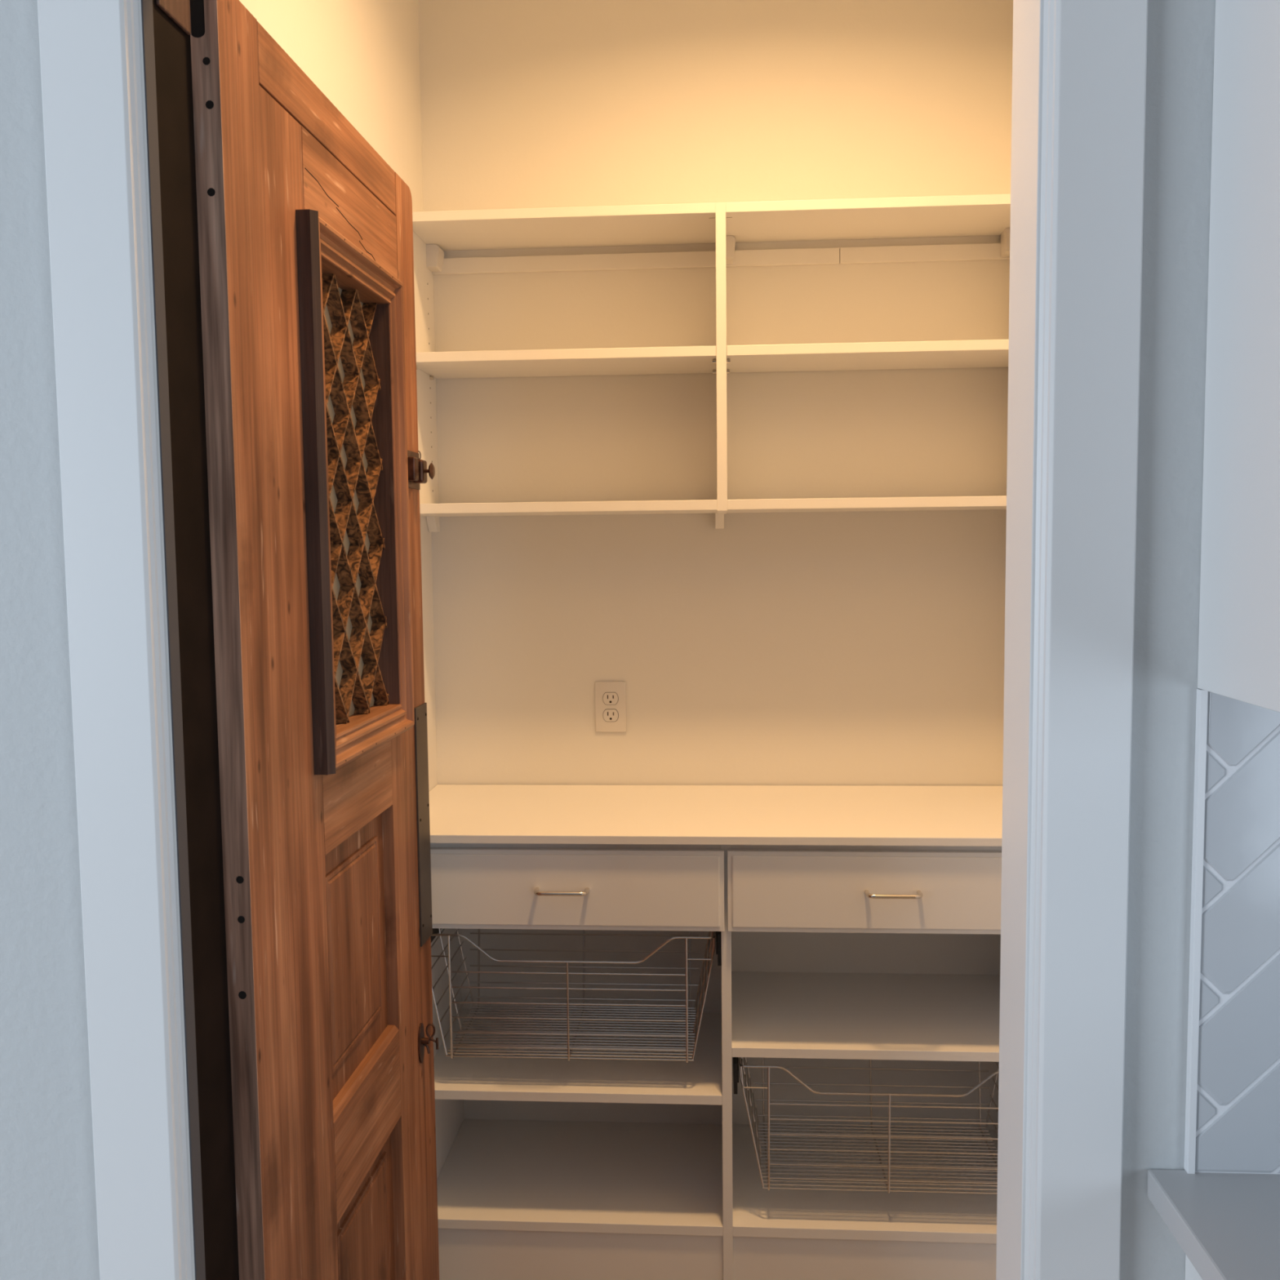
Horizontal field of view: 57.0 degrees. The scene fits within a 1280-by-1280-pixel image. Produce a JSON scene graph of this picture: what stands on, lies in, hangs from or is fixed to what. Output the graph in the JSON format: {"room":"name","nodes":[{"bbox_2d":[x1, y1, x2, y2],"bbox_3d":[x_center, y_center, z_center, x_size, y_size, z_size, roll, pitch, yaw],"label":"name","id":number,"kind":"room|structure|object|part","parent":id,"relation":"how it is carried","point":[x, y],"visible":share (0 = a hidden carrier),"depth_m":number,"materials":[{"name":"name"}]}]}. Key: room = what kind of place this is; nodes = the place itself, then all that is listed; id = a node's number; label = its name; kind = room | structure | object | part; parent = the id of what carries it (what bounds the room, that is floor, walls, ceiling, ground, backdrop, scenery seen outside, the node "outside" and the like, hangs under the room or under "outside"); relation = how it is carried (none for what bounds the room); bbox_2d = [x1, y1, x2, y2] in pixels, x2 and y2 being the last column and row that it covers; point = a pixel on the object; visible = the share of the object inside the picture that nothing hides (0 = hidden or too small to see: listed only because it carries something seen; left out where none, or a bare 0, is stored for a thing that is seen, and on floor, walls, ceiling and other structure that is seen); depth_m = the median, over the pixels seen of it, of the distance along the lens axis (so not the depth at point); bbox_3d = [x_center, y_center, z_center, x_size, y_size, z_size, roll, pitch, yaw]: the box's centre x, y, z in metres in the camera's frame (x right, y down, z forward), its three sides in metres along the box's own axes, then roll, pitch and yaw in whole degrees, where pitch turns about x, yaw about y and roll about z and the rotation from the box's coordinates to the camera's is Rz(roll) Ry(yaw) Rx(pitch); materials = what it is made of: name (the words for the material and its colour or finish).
{"room":"kitchen","nodes":[
{"label":"kitchen","id":0,"kind":"room"},
{"bbox_2d":[239,0,437,791],"bbox_3d":[-0.565,-0.074,2.006,0.100,2.950,1.350,0,5,4],"label":"wall","id":1,"kind":"structure","parent":0,"point":[363,55],"depth_m":2.26,"materials":[{"name":"white paint"}]},
{"bbox_2d":[0,0,1279,1279],"bbox_3d":[-0.019,-0.020,1.241,6.200,2.950,0.110,0,5,4],"label":"wall","id":2,"kind":"structure","parent":0,"point":[49,1230],"depth_m":1.19,"materials":[{"name":"grey paint"}]},
{"bbox_2d":[37,0,195,1279],"bbox_3d":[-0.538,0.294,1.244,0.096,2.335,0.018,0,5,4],"label":"trim","id":3,"kind":"structure","parent":2,"relation":"attached to","point":[90,61],"depth_m":1.21,"materials":[{"name":"white paint"}]},
{"bbox_2d":[141,0,205,1279],"bbox_3d":[-0.484,0.340,1.260,0.002,2.240,0.022,0,5,4],"label":"trim","id":4,"kind":"structure","parent":2,"relation":"attached to","point":[146,5],"depth_m":1.23,"materials":[{"name":"grey"}]},
{"bbox_2d":[155,0,191,35],"bbox_3d":[-0.490,-0.713,1.231,0.005,0.128,0.074,0,5,4],"label":"trim","id":5,"kind":"structure","parent":2,"relation":"attached to","point":[179,11],"depth_m":1.24,"materials":[{"name":"brown wood"}]},
{"bbox_2d":[152,0,239,1279],"bbox_3d":[-0.481,0.335,1.315,0.001,2.240,0.087,0,5,4],"label":"trim","id":6,"kind":"structure","parent":2,"relation":"attached to","point":[172,46],"depth_m":1.29,"materials":[{"name":"brown wood"}]},
{"bbox_2d":[189,0,439,1279],"bbox_3d":[-0.427,0.326,1.747,0.086,2.165,0.792,0,5,5],"label":"door","id":7,"kind":"structure","parent":2,"relation":"in","point":[316,470],"depth_m":1.55,"materials":[{"name":"brown wood"}]},
{"bbox_3d":[-0.452,-0.719,1.676,0.048,0.070,0.565,0,5,5],"label":"rail","id":8,"kind":"part","parent":7,"relation":"part of","materials":[{"name":"brown wood"}]},
{"bbox_3d":[-0.446,-0.606,1.753,0.048,0.161,0.428,0,5,5],"label":"rail","id":9,"kind":"part","parent":7,"relation":"part of","materials":[{"name":"brown wood"}]},
{"bbox_3d":[-0.451,-0.201,1.735,0.008,0.642,0.326,0,5,5],"label":"backing pane","id":10,"kind":"part","parent":7,"relation":"part of","materials":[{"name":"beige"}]},
{"bbox_3d":[-0.441,0.466,1.782,0.016,0.371,0.318,0,5,5],"label":"sunk panel","id":11,"kind":"part","parent":7,"relation":"part of","materials":[{"name":"brown wood"}]},
{"bbox_3d":[-0.441,0.201,1.761,0.048,0.161,0.318,0,5,5],"label":"cross rail","id":12,"kind":"part","parent":7,"relation":"part of","materials":[{"name":"brown wood"}]},
{"bbox_3d":[-0.434,1.035,1.827,0.016,0.460,0.318,0,5,5],"label":"sunk panel","id":13,"kind":"part","parent":7,"relation":"part of","materials":[{"name":"brown wood"}]},
{"bbox_3d":[-0.436,0.728,1.802,0.048,0.155,0.318,0,5,5],"label":"cross rail","id":14,"kind":"part","parent":7,"relation":"part of","materials":[{"name":"brown wood"}]},
{"bbox_3d":[-0.361,-0.293,2.045,0.006,0.029,0.029,0,5,5],"label":"knob","id":15,"kind":"part","parent":7,"relation":"part of","materials":[{"name":"brown metal"}]},
{"bbox_3d":[-0.366,0.716,2.091,0.016,0.020,0.004,0,5,5],"label":"lever","id":16,"kind":"part","parent":7,"relation":"part of","materials":[{"name":"brown metal"}]},
{"bbox_2d":[995,0,1044,1279],"bbox_3d":[0.403,0.331,1.243,0.019,2.240,0.106,0,5,4],"label":"trim","id":17,"kind":"structure","parent":2,"relation":"attached to","point":[1028,15],"depth_m":1.21,"materials":[{"name":"white paint"}]},
{"bbox_2d":[1024,0,1147,1279],"bbox_3d":[0.439,0.288,1.179,0.092,2.335,0.018,0,5,4],"label":"trim","id":18,"kind":"structure","parent":2,"relation":"attached to","point":[1094,72],"depth_m":1.15,"materials":[{"name":"white paint"}]},
{"bbox_2d":[1183,688,1208,1173],"bbox_3d":[0.555,0.294,1.176,0.008,0.492,0.010,0,5,4],"label":"trim","id":19,"kind":"structure","parent":2,"relation":"attached to","point":[1202,702],"depth_m":1.17,"materials":[{"name":"white"}]},
{"bbox_2d":[1197,0,1279,712],"bbox_3d":[0.846,-0.445,0.923,0.628,1.012,0.360,0,5,4],"label":"upper cabinet","id":20,"kind":"object","parent":2,"relation":"attached to","point":[1239,637],"visible":1,"depth_m":1.05,"materials":[{"name":"white paint"}]},
{"bbox_2d":[417,0,1013,786],"bbox_3d":[0.183,-0.136,2.681,1.505,2.950,0.100,0,5,4],"label":"wall","id":21,"kind":"structure","parent":0,"point":[866,648],"depth_m":2.60,"materials":[{"name":"white paint"}]},
{"bbox_2d":[595,681,626,732],"bbox_3d":[-0.066,0.151,2.666,0.070,0.114,0.008,0,5,4],"label":"power outlet","id":22,"kind":"object","parent":21,"relation":"attached to","point":[610,696],"visible":1,"depth_m":2.66,"materials":[{"name":"white plastic"}]},
{"bbox_2d":[602,709,618,721],"bbox_3d":[-0.066,0.171,2.666,0.036,0.029,0.001,0,5,4],"label":"receptacle","id":23,"kind":"object","parent":22,"relation":"attached to","point":[608,715],"depth_m":2.66,"materials":[{"name":"white plastic"}]},
{"bbox_2d":[602,692,618,704],"bbox_3d":[-0.067,0.132,2.663,0.036,0.029,0.001,0,5,4],"label":"receptacle","id":24,"kind":"object","parent":22,"relation":"attached to","point":[608,698],"depth_m":2.66,"materials":[{"name":"white plastic"}]},
{"bbox_2d":[412,194,1010,532],"bbox_3d":[0.165,-0.558,2.479,1.300,0.640,0.238,0,5,4],"label":"wall shelf unit","id":25,"kind":"object","parent":21,"relation":"attached to","point":[724,224],"visible":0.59,"depth_m":2.43,"materials":[{"name":"white wood"}]},
{"bbox_3d":[-0.474,-0.571,2.520,0.019,0.606,0.238,0,5,4],"label":"panel","id":26,"kind":"part","parent":25,"relation":"part of","materials":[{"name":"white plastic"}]},
{"bbox_3d":[-0.155,-0.865,2.476,0.627,0.019,0.238,0,5,4],"label":"shelf","id":27,"kind":"part","parent":25,"relation":"part of","materials":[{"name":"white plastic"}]},
{"bbox_3d":[-0.152,-0.587,2.497,0.626,0.020,0.236,0,5,4],"label":"shelf","id":28,"kind":"part","parent":25,"relation":"part of","materials":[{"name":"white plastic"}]},
{"bbox_3d":[-0.149,-0.281,2.522,0.627,0.020,0.238,0,5,4],"label":"shelf","id":29,"kind":"part","parent":25,"relation":"part of","materials":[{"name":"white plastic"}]},
{"bbox_3d":[-0.014,-0.830,2.583,0.894,0.033,0.012,0,5,4],"label":"hanging rail","id":30,"kind":"part","parent":25,"relation":"part of","materials":[{"name":"white plastic"}]},
{"bbox_3d":[0.491,-0.285,2.479,0.615,0.020,0.238,0,5,4],"label":"shelf","id":31,"kind":"part","parent":25,"relation":"part of","materials":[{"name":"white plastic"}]},
{"bbox_3d":[0.487,-0.590,2.454,0.614,0.020,0.236,0,5,4],"label":"shelf","id":32,"kind":"part","parent":25,"relation":"part of","materials":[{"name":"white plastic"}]},
{"bbox_3d":[0.484,-0.869,2.434,0.615,0.019,0.238,0,5,4],"label":"shelf","id":33,"kind":"part","parent":25,"relation":"part of","materials":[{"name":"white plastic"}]},
{"bbox_3d":[0.616,-0.834,2.541,0.367,0.033,0.012,0,5,4],"label":"hanging rail","id":34,"kind":"part","parent":25,"relation":"part of","materials":[{"name":"white plastic"}]},
{"bbox_3d":[-0.097,1.616,-0.097,6.200,0.100,5.940,0,5,4],"label":"floor","id":35,"kind":"structure","parent":0,"visible":0},
{"bbox_2d":[430,843,1001,1279],"bbox_3d":[0.171,0.863,2.445,1.300,0.997,0.466,0,5,4],"label":"pantry cabinet","id":36,"kind":"object","parent":35,"relation":"on","point":[833,956],"visible":0.64,"depth_m":2.36,"materials":[{"name":"white wood"}]},
{"bbox_3d":[-0.432,0.864,2.507,0.016,0.997,0.408,0,5,4],"label":"panel","id":37,"kind":"part","parent":36,"relation":"part of","materials":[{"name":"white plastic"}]},
{"bbox_3d":[-0.148,0.474,2.217,0.104,0.008,0.033,0,5,4],"label":"handle","id":38,"kind":"part","parent":36,"relation":"part of","materials":[{"name":"silver metal"}]},
{"bbox_3d":[-0.144,0.396,2.257,0.596,0.030,0.019,0,5,4],"label":"rail","id":39,"kind":"part","parent":36,"relation":"part of","materials":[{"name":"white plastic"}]},
{"bbox_2d":[431,928,721,1062],"bbox_3d":[-0.129,0.677,2.466,0.596,0.261,0.382,0,5,4],"label":"wire basket","id":40,"kind":"object","parent":36,"relation":"attached to","point":[717,935],"visible":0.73,"depth_m":2.38,"materials":[{"name":"silver metal"}]},
{"bbox_3d":[-0.422,0.580,2.477,0.010,0.062,0.382,0,5,4],"label":"slide rail","id":41,"kind":"part","parent":40,"relation":"part of","materials":[{"name":"black"}]},
{"bbox_3d":[0.163,0.577,2.439,0.010,0.062,0.382,0,5,4],"label":"slide rail","id":42,"kind":"part","parent":40,"relation":"part of","materials":[{"name":"black metal"}]},
{"bbox_3d":[-0.140,0.474,2.243,0.599,0.154,0.019,0,5,4],"label":"drawer","id":43,"kind":"part","parent":36,"relation":"part of","materials":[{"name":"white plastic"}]},
{"bbox_2d":[433,1008,722,1105],"bbox_3d":[-0.126,0.871,2.488,0.596,0.019,0.408,0,5,4],"label":"shelf","id":44,"kind":"object","parent":36,"relation":"attached to","point":[698,1081],"depth_m":2.38,"materials":[{"name":"white laminate"}]},
{"bbox_2d":[436,1119,723,1235],"bbox_3d":[-0.123,1.133,2.509,0.596,0.020,0.408,0,5,4],"label":"shelf","id":45,"kind":"object","parent":36,"relation":"attached to","point":[495,1177],"depth_m":2.47,"materials":[{"name":"white laminate"}]},
{"bbox_3d":[-0.134,1.267,2.329,0.596,0.216,0.016,0,5,4],"label":"toe panel","id":46,"kind":"part","parent":36,"relation":"part of","materials":[{"name":"white plastic"}]},
{"bbox_2d":[428,784,1002,846],"bbox_3d":[0.170,0.355,2.429,1.304,0.016,0.472,0,5,4],"label":"countertop","id":47,"kind":"structure","parent":36,"relation":"on","point":[503,814],"depth_m":2.36,"materials":[{"name":"white laminate"}]},
{"bbox_3d":[0.204,0.844,2.672,1.264,0.997,0.006,0,5,4],"label":"panel","id":48,"kind":"part","parent":36,"relation":"part of","materials":[{"name":"white plastic"}]},
{"bbox_3d":[0.475,0.471,2.202,0.620,0.154,0.019,0,5,4],"label":"drawer","id":49,"kind":"part","parent":36,"relation":"part of","materials":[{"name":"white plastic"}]},
{"bbox_3d":[0.488,1.263,2.288,0.613,0.216,0.016,0,5,4],"label":"toe panel","id":50,"kind":"part","parent":36,"relation":"part of","materials":[{"name":"white plastic"}]},
{"bbox_2d":[732,1124,998,1244],"bbox_3d":[0.499,1.129,2.468,0.613,0.020,0.408,0,5,4],"label":"shelf","id":51,"kind":"object","parent":36,"relation":"attached to","point":[760,1215],"depth_m":2.37,"materials":[{"name":"white laminate"}]},
{"bbox_2d":[731,971,999,1062],"bbox_3d":[0.495,0.772,2.439,0.613,0.019,0.408,0,5,4],"label":"shelf","id":52,"kind":"object","parent":36,"relation":"attached to","point":[896,1015],"depth_m":2.40,"materials":[{"name":"white laminate"}]},
{"bbox_2d":[733,1057,999,1194],"bbox_3d":[0.491,0.926,2.445,0.596,0.261,0.382,0,5,4],"label":"wire basket","id":53,"kind":"object","parent":36,"relation":"in","point":[736,1060],"visible":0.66,"depth_m":2.37,"materials":[{"name":"silver metal"}]},
{"bbox_3d":[0.198,0.829,2.457,0.010,0.062,0.382,0,5,4],"label":"slide rail","id":54,"kind":"part","parent":53,"relation":"part of","materials":[{"name":"black"}]},
{"bbox_3d":[0.478,0.392,2.216,0.613,0.030,0.019,0,5,4],"label":"rail","id":55,"kind":"part","parent":36,"relation":"part of","materials":[{"name":"white plastic"}]},
{"bbox_3d":[0.469,0.470,2.176,0.104,0.008,0.033,0,5,4],"label":"handle","id":56,"kind":"part","parent":36,"relation":"part of","materials":[{"name":"silver metal"}]},
{"bbox_2d":[1185,1253,1202,1279],"bbox_3d":[0.854,1.034,0.890,0.625,0.884,0.658,0,5,4],"label":"base cabinet","id":57,"kind":"object","parent":35,"relation":"on","point":[1191,1273],"visible":0.02,"depth_m":1.19,"materials":[{"name":"white paint"}]},
{"bbox_2d":[1146,1168,1279,1279],"bbox_3d":[0.844,0.578,0.857,0.696,0.030,0.653,0,5,4],"label":"countertop","id":58,"kind":"structure","parent":57,"relation":"on","point":[1227,1225],"depth_m":1.12,"materials":[{"name":"stone"}]}
]}

